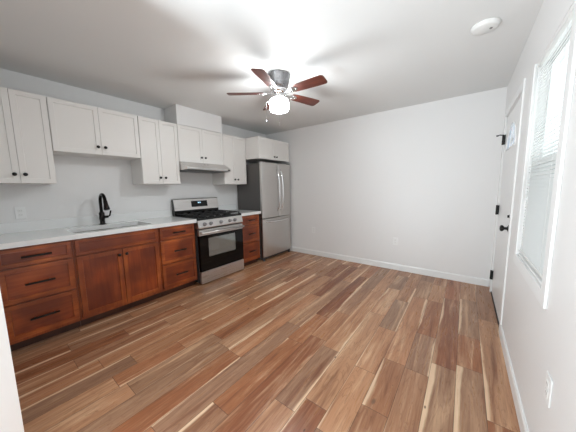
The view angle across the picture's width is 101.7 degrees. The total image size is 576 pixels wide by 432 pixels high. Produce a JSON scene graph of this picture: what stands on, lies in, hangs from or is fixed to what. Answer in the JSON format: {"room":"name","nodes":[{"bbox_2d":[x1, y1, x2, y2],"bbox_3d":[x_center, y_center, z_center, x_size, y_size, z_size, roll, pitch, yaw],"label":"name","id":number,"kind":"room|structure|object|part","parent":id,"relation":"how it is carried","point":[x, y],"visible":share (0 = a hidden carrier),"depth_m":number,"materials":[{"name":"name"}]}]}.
{"room":"kitchen","nodes":[
{"label":"kitchen","id":0,"kind":"room"},
{"bbox_2d":[0,290,23,431],"bbox_3d":[-2.015,-0.058,1.471,1.900,2.418,0.125,4,8,37],"label":"wall","id":1,"kind":"structure","parent":0,"point":[10,411],"depth_m":1.02,"materials":[{"name":"white paint"}]},
{"bbox_2d":[0,68,265,227],"bbox_3d":[-2.622,-0.122,2.341,0.120,2.478,7.320,4,8,37],"label":"wall","id":2,"kind":"structure","parent":0,"point":[80,180],"depth_m":2.70,"materials":[{"name":"white paint"}]},
{"bbox_2d":[14,207,26,218],"bbox_3d":[-2.597,-0.030,2.277,0.008,0.116,0.072,4,8,37],"label":"wall outlet","id":3,"kind":"object","parent":2,"relation":"attached to","point":[20,212],"visible":1,"depth_m":2.27,"materials":[{"name":"white plastic"}]},
{"bbox_2d":[0,87,56,183],"bbox_3d":[-2.465,-0.689,2.100,0.352,0.794,0.457,4,8,37],"label":"upper cabinet","id":4,"kind":"object","parent":2,"relation":"attached to","point":[26,152],"visible":1,"depth_m":2.06,"materials":[{"name":"white paint"}]},
{"bbox_3d":[-2.423,-0.669,1.927,0.020,0.790,0.225,4,8,37],"label":"door","id":5,"kind":"part","parent":4,"relation":"part of","materials":[{"name":"white paint"}]},
{"bbox_2d":[0,210,171,233],"bbox_3d":[-2.219,0.042,2.779,0.019,0.100,1.679,4,8,37],"label":"backsplash","id":6,"kind":"structure","parent":2,"relation":"attached to","point":[15,227],"depth_m":2.57,"materials":[{"name":"white tile"}]},
{"bbox_2d":[46,96,140,159],"bbox_3d":[-2.103,-0.903,2.563,0.352,0.490,0.752,4,8,37],"label":"upper cabinet","id":7,"kind":"object","parent":2,"relation":"attached to","point":[76,129],"visible":0.97,"depth_m":2.43,"materials":[{"name":"white paint"}]},
{"bbox_3d":[-2.105,-0.875,2.332,0.020,0.486,0.373,4,8,37],"label":"door","id":8,"kind":"part","parent":7,"relation":"part of","materials":[{"name":"white paint"}]},
{"bbox_3d":[-1.880,-0.914,2.629,0.020,0.486,0.373,4,8,37],"label":"door","id":9,"kind":"part","parent":7,"relation":"part of","materials":[{"name":"white paint"}]},
{"bbox_2d":[131,116,180,184],"bbox_3d":[-1.732,-0.816,3.066,0.352,0.794,0.470,4,8,37],"label":"upper cabinet","id":10,"kind":"object","parent":2,"relation":"attached to","point":[158,163],"visible":0.97,"depth_m":2.95,"materials":[{"name":"white paint"}]},
{"bbox_3d":[-1.692,-0.795,2.891,0.020,0.790,0.232,4,8,37],"label":"door","id":11,"kind":"part","parent":10,"relation":"part of","materials":[{"name":"white paint"}]},
{"bbox_3d":[-1.551,-0.820,3.076,0.020,0.790,0.232,4,8,37],"label":"door","id":12,"kind":"part","parent":10,"relation":"part of","materials":[{"name":"white paint"}]},
{"bbox_2d":[177,124,223,164],"bbox_3d":[-1.371,-1.030,3.527,0.352,0.490,0.735,4,8,37],"label":"upper cabinet","id":13,"kind":"object","parent":2,"relation":"attached to","point":[195,145],"visible":0.88,"depth_m":3.40,"materials":[{"name":"white paint"}]},
{"bbox_3d":[-1.371,-1.002,3.300,0.020,0.486,0.364,4,8,37],"label":"door","id":14,"kind":"part","parent":13,"relation":"part of","materials":[{"name":"white paint"}]},
{"bbox_2d":[179,161,230,172],"bbox_3d":[-1.307,-0.723,3.519,0.498,0.119,0.729,4,8,37],"label":"range hood","id":15,"kind":"object","parent":13,"relation":"attached to","point":[191,167],"visible":0.96,"depth_m":3.37,"materials":[{"name":"metal"}]},
{"bbox_3d":[-1.151,-1.040,3.590,0.020,0.486,0.364,4,8,37],"label":"door","id":16,"kind":"part","parent":13,"relation":"part of","materials":[{"name":"white paint"}]},
{"bbox_2d":[218,204,235,209],"bbox_3d":[-1.113,-0.149,4.236,0.019,0.100,0.448,4,8,37],"label":"backsplash","id":17,"kind":"structure","parent":2,"relation":"attached to","point":[233,206],"depth_m":4.25,"materials":[{"name":"white tile"}]},
{"bbox_2d":[212,134,246,184],"bbox_3d":[-1.001,-0.943,4.030,0.352,0.794,0.483,4,8,37],"label":"upper cabinet","id":18,"kind":"object","parent":2,"relation":"attached to","point":[234,151],"visible":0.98,"depth_m":3.93,"materials":[{"name":"white paint"}]},
{"bbox_3d":[-0.963,-0.921,3.852,0.020,0.790,0.238,4,8,37],"label":"door","id":19,"kind":"part","parent":18,"relation":"part of","materials":[{"name":"white paint"}]},
{"bbox_3d":[-0.819,-0.947,4.042,0.020,0.790,0.238,4,8,37],"label":"door","id":20,"kind":"part","parent":18,"relation":"part of","materials":[{"name":"white paint"}]},
{"bbox_2d":[245,136,288,162],"bbox_3d":[-0.478,-1.218,4.446,0.659,0.363,0.849,4,8,37],"label":"upper cabinet","id":21,"kind":"object","parent":2,"relation":"attached to","point":[258,148],"visible":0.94,"depth_m":4.13,"materials":[{"name":"white paint"}]},
{"bbox_3d":[-0.372,-1.178,4.103,0.020,0.358,0.421,4,8,37],"label":"door","id":22,"kind":"part","parent":21,"relation":"part of","materials":[{"name":"white paint"}]},
{"bbox_3d":[-0.117,-1.222,4.439,0.020,0.358,0.421,4,8,37],"label":"door","id":23,"kind":"part","parent":21,"relation":"part of","materials":[{"name":"white paint"}]},
{"bbox_2d":[164,104,221,132],"bbox_3d":[-1.389,-1.400,3.491,0.324,0.250,0.728,4,8,37],"label":"wall","id":24,"kind":"structure","parent":0,"point":[176,114],"depth_m":3.29,"materials":[{"name":"white paint"}]},
{"bbox_2d":[11,251,519,431],"bbox_3d":[-1.041,1.202,1.240,3.881,0.060,7.200,4,8,37],"label":"floor","id":25,"kind":"structure","parent":0,"point":[292,341],"depth_m":1.77,"materials":[{"name":"brown wood"}]},
{"bbox_2d":[0,240,81,351],"bbox_3d":[-2.317,0.647,2.163,0.670,0.864,0.458,4,8,37],"label":"base cabinet","id":26,"kind":"object","parent":25,"relation":"on","point":[38,283],"visible":0.92,"depth_m":1.98,"materials":[{"name":"brown wood"}]},
{"bbox_3d":[-2.094,0.320,1.950,0.020,0.146,0.434,4,8,37],"label":"drawer","id":27,"kind":"part","parent":26,"relation":"part of","materials":[{"name":"brown wood"}]},
{"bbox_3d":[-2.071,0.321,1.933,0.040,0.017,0.175,4,8,37],"label":"handle","id":28,"kind":"part","parent":26,"relation":"part of","materials":[{"name":"black metal"}]},
{"bbox_3d":[-2.090,0.544,1.977,0.020,0.283,0.434,4,8,37],"label":"drawer","id":29,"kind":"part","parent":26,"relation":"part of","materials":[{"name":"brown wood"}]},
{"bbox_3d":[-2.067,0.546,1.960,0.040,0.017,0.175,4,8,37],"label":"handle","id":30,"kind":"part","parent":26,"relation":"part of","materials":[{"name":"black metal"}]},
{"bbox_3d":[-2.086,0.839,2.012,0.020,0.287,0.434,4,8,37],"label":"drawer","id":31,"kind":"part","parent":26,"relation":"part of","materials":[{"name":"brown wood"}]},
{"bbox_3d":[-2.063,0.841,1.995,0.040,0.017,0.175,4,8,37],"label":"handle","id":32,"kind":"part","parent":26,"relation":"part of","materials":[{"name":"black metal"}]},
{"bbox_2d":[71,228,162,325],"bbox_3d":[-1.958,0.584,2.645,0.659,0.864,0.748,4,8,37],"label":"base cabinet","id":33,"kind":"object","parent":25,"relation":"on","point":[115,273],"visible":0.95,"depth_m":2.41,"materials":[{"name":"brown wood"}]},
{"bbox_2d":[0,210,196,249],"bbox_3d":[-1.964,0.083,2.591,0.656,0.144,1.679,4,8,37],"label":"countertop","id":34,"kind":"structure","parent":33,"relation":"on","point":[27,233],"depth_m":2.45,"materials":[{"name":"white stone"}]},
{"bbox_2d":[98,193,110,224],"bbox_3d":[-2.066,-0.082,2.680,0.260,0.363,0.130,4,8,37],"label":"kitchen faucet","id":35,"kind":"object","parent":34,"relation":"on","point":[105,206],"visible":1,"depth_m":2.70,"materials":[{"name":"black metal"}]},
{"bbox_3d":[-2.097,-0.151,2.656,0.195,0.218,0.031,4,8,37],"label":"spout","id":36,"kind":"part","parent":35,"relation":"part of","materials":[{"name":"black metal"}]},
{"bbox_2d":[99,211,105,224],"bbox_3d":[-2.160,0.022,2.726,0.068,0.150,0.068,4,8,37],"label":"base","id":37,"kind":"object","parent":35,"relation":"attached to","point":[102,216],"depth_m":2.71,"materials":[{"name":"black metal"}]},
{"bbox_2d":[74,225,137,232],"bbox_3d":[-1.935,0.257,2.583,0.423,0.202,0.710,4,8,37],"label":"sink","id":38,"kind":"object","parent":34,"relation":"in","point":[132,225],"visible":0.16,"depth_m":2.67,"materials":[{"name":"metal"}]},
{"bbox_3d":[-2.007,0.270,2.487,0.423,0.202,0.468,4,8,37],"label":"sink bowl","id":39,"kind":"part","parent":38,"relation":"part of","materials":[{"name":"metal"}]},
{"bbox_3d":[-1.834,0.647,2.330,0.020,0.585,0.360,4,8,37],"label":"cabinet door","id":40,"kind":"part","parent":33,"relation":"part of","materials":[{"name":"brown wood"}]},
{"bbox_3d":[-1.730,0.257,2.430,0.020,0.146,0.724,4,8,37],"label":"false drawer","id":41,"kind":"part","parent":33,"relation":"part of","materials":[{"name":"brown wood"}]},
{"bbox_3d":[-1.615,0.610,2.618,0.020,0.585,0.360,4,8,37],"label":"cabinet door","id":42,"kind":"part","parent":33,"relation":"part of","materials":[{"name":"brown wood"}]},
{"bbox_2d":[158,223,196,296],"bbox_3d":[-1.590,0.521,3.121,0.670,0.864,0.457,4,8,37],"label":"base cabinet","id":43,"kind":"object","parent":25,"relation":"on","point":[177,250],"visible":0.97,"depth_m":2.92,"materials":[{"name":"brown wood"}]},
{"bbox_3d":[-1.367,0.194,2.909,0.020,0.146,0.433,4,8,37],"label":"drawer","id":44,"kind":"part","parent":43,"relation":"part of","materials":[{"name":"brown wood"}]},
{"bbox_3d":[-1.363,0.419,2.936,0.020,0.283,0.433,4,8,37],"label":"drawer","id":45,"kind":"part","parent":43,"relation":"part of","materials":[{"name":"brown wood"}]},
{"bbox_3d":[-1.359,0.714,2.971,0.020,0.287,0.433,4,8,37],"label":"drawer","id":46,"kind":"part","parent":43,"relation":"part of","materials":[{"name":"brown wood"}]},
{"bbox_2d":[171,197,243,283],"bbox_3d":[-1.178,0.312,3.571,0.722,1.161,0.761,4,8,37],"label":"gas range","id":47,"kind":"object","parent":25,"relation":"on","point":[218,233],"visible":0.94,"depth_m":3.44,"materials":[{"name":"grey metal"}]},
{"bbox_3d":[-1.423,-0.196,3.690,0.042,0.174,0.755,4,8,37],"label":"backguard panel","id":48,"kind":"part","parent":47,"relation":"part of","materials":[{"name":"metal"}]},
{"bbox_2d":[173,213,240,220],"bbox_3d":[-1.210,-0.009,3.553,0.640,0.031,0.761,4,8,37],"label":"cooktop","id":49,"kind":"object","parent":47,"relation":"in","point":[221,216],"depth_m":3.34,"materials":[{"name":"black metal"}]},
{"bbox_3d":[-0.972,0.079,3.384,0.094,0.110,0.761,4,8,37],"label":"control panel","id":50,"kind":"part","parent":47,"relation":"part of","materials":[{"name":"metal"}]},
{"bbox_2d":[197,223,243,272],"bbox_3d":[-1.105,0.423,3.530,0.544,0.568,0.755,4,8,37],"label":"oven","id":51,"kind":"object","parent":47,"relation":"in","point":[219,246],"depth_m":3.43,"materials":[{"name":"black glass"}]},
{"bbox_3d":[-0.946,0.802,3.459,0.040,0.162,0.755,4,8,37],"label":"storage drawer","id":52,"kind":"part","parent":47,"relation":"part of","materials":[{"name":"metal"}]},
{"bbox_2d":[241,214,259,265],"bbox_3d":[-0.851,0.394,4.096,0.670,0.864,0.427,4,8,37],"label":"base cabinet","id":53,"kind":"object","parent":25,"relation":"on","point":[251,238],"visible":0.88,"depth_m":3.93,"materials":[{"name":"brown wood"}]},
{"bbox_2d":[218,204,260,215],"bbox_3d":[-0.859,-0.109,4.048,0.656,0.144,0.448,4,8,37],"label":"countertop","id":54,"kind":"structure","parent":53,"relation":"on","point":[232,207],"depth_m":4.13,"materials":[{"name":"white stone"}]},
{"bbox_3d":[-0.627,0.066,3.884,0.020,0.146,0.403,4,8,37],"label":"drawer","id":55,"kind":"part","parent":53,"relation":"part of","materials":[{"name":"brown wood"}]},
{"bbox_3d":[-0.619,0.586,3.945,0.020,0.287,0.403,4,8,37],"label":"drawer","id":56,"kind":"part","parent":53,"relation":"part of","materials":[{"name":"brown wood"}]},
{"bbox_3d":[-0.624,0.291,3.910,0.020,0.283,0.403,4,8,37],"label":"drawer","id":57,"kind":"part","parent":53,"relation":"part of","materials":[{"name":"brown wood"}]},
{"bbox_2d":[237,161,290,260],"bbox_3d":[-0.412,-0.117,4.547,0.713,1.757,0.824,4,8,37],"label":"refrigerator","id":58,"kind":"object","parent":25,"relation":"on","point":[266,190],"visible":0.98,"depth_m":4.25,"materials":[{"name":"grey metal"}]},
{"bbox_3d":[-0.199,0.356,4.448,0.058,0.685,0.824,4,8,37],"label":"freezer drawer","id":59,"kind":"part","parent":58,"relation":"part of","materials":[{"name":"metal"}]},
{"bbox_3d":[-0.159,0.074,4.380,0.081,0.023,0.696,4,8,37],"label":"handle","id":60,"kind":"part","parent":58,"relation":"part of","materials":[{"name":"silver metal"}]},
{"bbox_2d":[0,0,543,134],"bbox_3d":[-1.128,-1.272,0.981,4.001,0.080,7.440,4,8,37],"label":"ceiling","id":61,"kind":"structure","parent":0,"point":[373,56],"depth_m":1.91,"materials":[{"name":"white paint"}]},
{"bbox_2d":[227,68,326,124],"bbox_3d":[-0.061,-1.151,2.361,0.971,0.518,1.012,4,8,37],"label":"ceiling fan","id":62,"kind":"object","parent":61,"relation":"hanging from","point":[277,80],"visible":1,"depth_m":2.29,"materials":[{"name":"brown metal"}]},
{"bbox_3d":[-0.429,-1.234,2.370,0.365,0.006,0.124,-1,19,0],"label":"blade","id":63,"kind":"part","parent":62,"relation":"part of","materials":[{"name":"brown wood"}]},
{"bbox_3d":[-0.196,-1.199,2.051,0.124,0.006,0.365,14,11,16],"label":"blade","id":64,"kind":"part","parent":62,"relation":"part of","materials":[{"name":"brown wood"}]},
{"bbox_3d":[-0.196,-1.275,2.689,0.124,0.006,0.365,-15,11,-16],"label":"blade","id":65,"kind":"part","parent":62,"relation":"part of","materials":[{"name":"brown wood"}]},
{"bbox_3d":[-0.090,-1.122,2.384,0.196,0.124,0.196,4,8,37],"label":"globe","id":66,"kind":"part","parent":62,"relation":"part of"},
{"bbox_3d":[0.181,-1.267,2.567,0.365,0.006,0.124,-6,-4,-36],"label":"blade","id":67,"kind":"part","parent":62,"relation":"part of","materials":[{"name":"brown wood"}]},
{"bbox_3d":[0.182,-1.220,2.172,0.365,0.006,0.124,4,-4,36],"label":"blade","id":68,"kind":"part","parent":62,"relation":"part of","materials":[{"name":"brown wood"}]},
{"bbox_2d":[470,17,500,35],"bbox_3d":[1.401,-1.337,1.667,0.166,0.032,0.166,4,8,37],"label":"smoke detector","id":69,"kind":"object","parent":61,"relation":"attached to","point":[485,26],"visible":1,"depth_m":1.64,"materials":[{"name":"white plastic"}]},
{"bbox_2d":[266,87,506,286],"bbox_3d":[1.092,-0.383,4.033,3.761,2.478,0.120,4,8,37],"label":"wall","id":70,"kind":"structure","parent":0,"point":[425,176],"depth_m":3.46,"materials":[{"name":"white paint"}]},
{"bbox_2d":[290,246,488,286],"bbox_3d":[1.065,0.749,4.118,3.748,0.092,0.012,4,8,37],"label":"baseboard","id":71,"kind":"structure","parent":70,"relation":"attached to","point":[450,276],"depth_m":3.60,"materials":[{"name":"white"}]},
{"bbox_2d":[393,237,397,244],"bbox_3d":[1.659,0.392,3.623,0.072,0.116,0.008,4,8,37],"label":"wall outlet","id":72,"kind":"object","parent":70,"relation":"attached to","point":[395,240],"visible":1,"depth_m":3.62,"materials":[{"name":"white plastic"}]},
{"bbox_2d":[491,0,575,431],"bbox_3d":[0.479,0.105,0.019,0.120,2.478,7.320,4,8,37],"label":"wall","id":73,"kind":"structure","parent":0,"point":[539,340],"depth_m":1.09,"materials":[{"name":"white paint"}]},
{"bbox_2d":[490,97,520,326],"bbox_3d":[2.176,-0.027,2.335,0.194,2.019,0.986,4,8,37],"label":"door","id":74,"kind":"structure","parent":73,"relation":"in","point":[509,140],"depth_m":2.32,"materials":[{"name":"white wood"}]},
{"bbox_3d":[1.887,0.107,2.046,0.063,0.066,0.066,4,8,37],"label":"knob","id":75,"kind":"part","parent":74,"relation":"part of","materials":[{"name":"black metal"}]},
{"bbox_3d":[2.142,-0.776,2.244,0.018,0.242,0.580,4,8,37],"label":"light frame","id":76,"kind":"part","parent":74,"relation":"part of","materials":[{"name":"white"}]},
{"bbox_3d":[2.148,-0.776,2.240,0.006,0.230,0.560,4,8,37],"label":"glass","id":77,"kind":"part","parent":74,"relation":"part of","materials":[{"name":"glass"}]},
{"bbox_2d":[489,78,525,327],"bbox_3d":[2.196,-0.063,2.305,0.131,2.097,1.072,4,8,37],"label":"trim","id":78,"kind":"structure","parent":73,"relation":"attached to","point":[520,93],"depth_m":1.99,"materials":[{"name":"white wood"}]},
{"bbox_2d":[499,325,528,431],"bbox_3d":[0.043,1.296,-0.336,0.012,0.092,5.985,4,8,37],"label":"baseboard","id":79,"kind":"structure","parent":73,"relation":"attached to","point":[521,418],"depth_m":1.44,"materials":[{"name":"white wood"}]},
{"bbox_2d":[513,0,575,308],"bbox_3d":[1.420,-0.279,1.261,0.117,1.313,0.836,4,8,37],"label":"window","id":80,"kind":"structure","parent":73,"relation":"in","point":[541,292],"depth_m":1.06,"materials":[{"name":"white"}]},
{"bbox_3d":[1.416,0.299,1.340,0.060,0.012,0.698,4,8,37],"label":"sill","id":81,"kind":"part","parent":80,"relation":"part of","materials":[{"name":"white"}]},
{"bbox_2d":[519,3,573,277],"bbox_3d":[1.389,-0.327,1.278,0.039,1.216,0.688,4,8,37],"label":"blind","id":82,"kind":"object","parent":80,"relation":"attached to","point":[536,222],"visible":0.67,"depth_m":1.28,"materials":[{"name":"white plastic"}]},
{"bbox_3d":[1.403,0.269,1.346,0.024,0.016,0.684,4,8,37],"label":"rail","id":83,"kind":"part","parent":82,"relation":"part of","materials":[{"name":"white plastic"}]},
{"bbox_3d":[1.521,-0.340,1.466,0.002,1.184,0.001,4,8,37],"label":"ladder cord","id":84,"kind":"part","parent":82,"relation":"part of","materials":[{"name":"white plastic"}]},
{"bbox_3d":[1.245,-0.292,1.102,0.002,1.184,0.001,4,8,37],"label":"ladder cord","id":85,"kind":"part","parent":82,"relation":"part of","materials":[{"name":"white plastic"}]},
{"bbox_3d":[1.384,-0.916,1.205,0.028,0.028,0.688,4,8,37],"label":"head rail","id":86,"kind":"part","parent":82,"relation":"part of","materials":[{"name":"white plastic"}]},
{"bbox_3d":[1.448,-0.310,1.236,0.045,1.245,0.700,4,8,37],"label":"frame","id":87,"kind":"part","parent":80,"relation":"part of","materials":[{"name":"white"}]},
{"bbox_2d":[544,371,552,407],"bbox_3d":[1.052,0.700,0.950,0.008,0.116,0.072,4,8,37],"label":"wall outlet","id":88,"kind":"object","parent":73,"relation":"attached to","point":[548,387],"visible":1,"depth_m":0.94,"materials":[{"name":"white plastic"}]}
]}

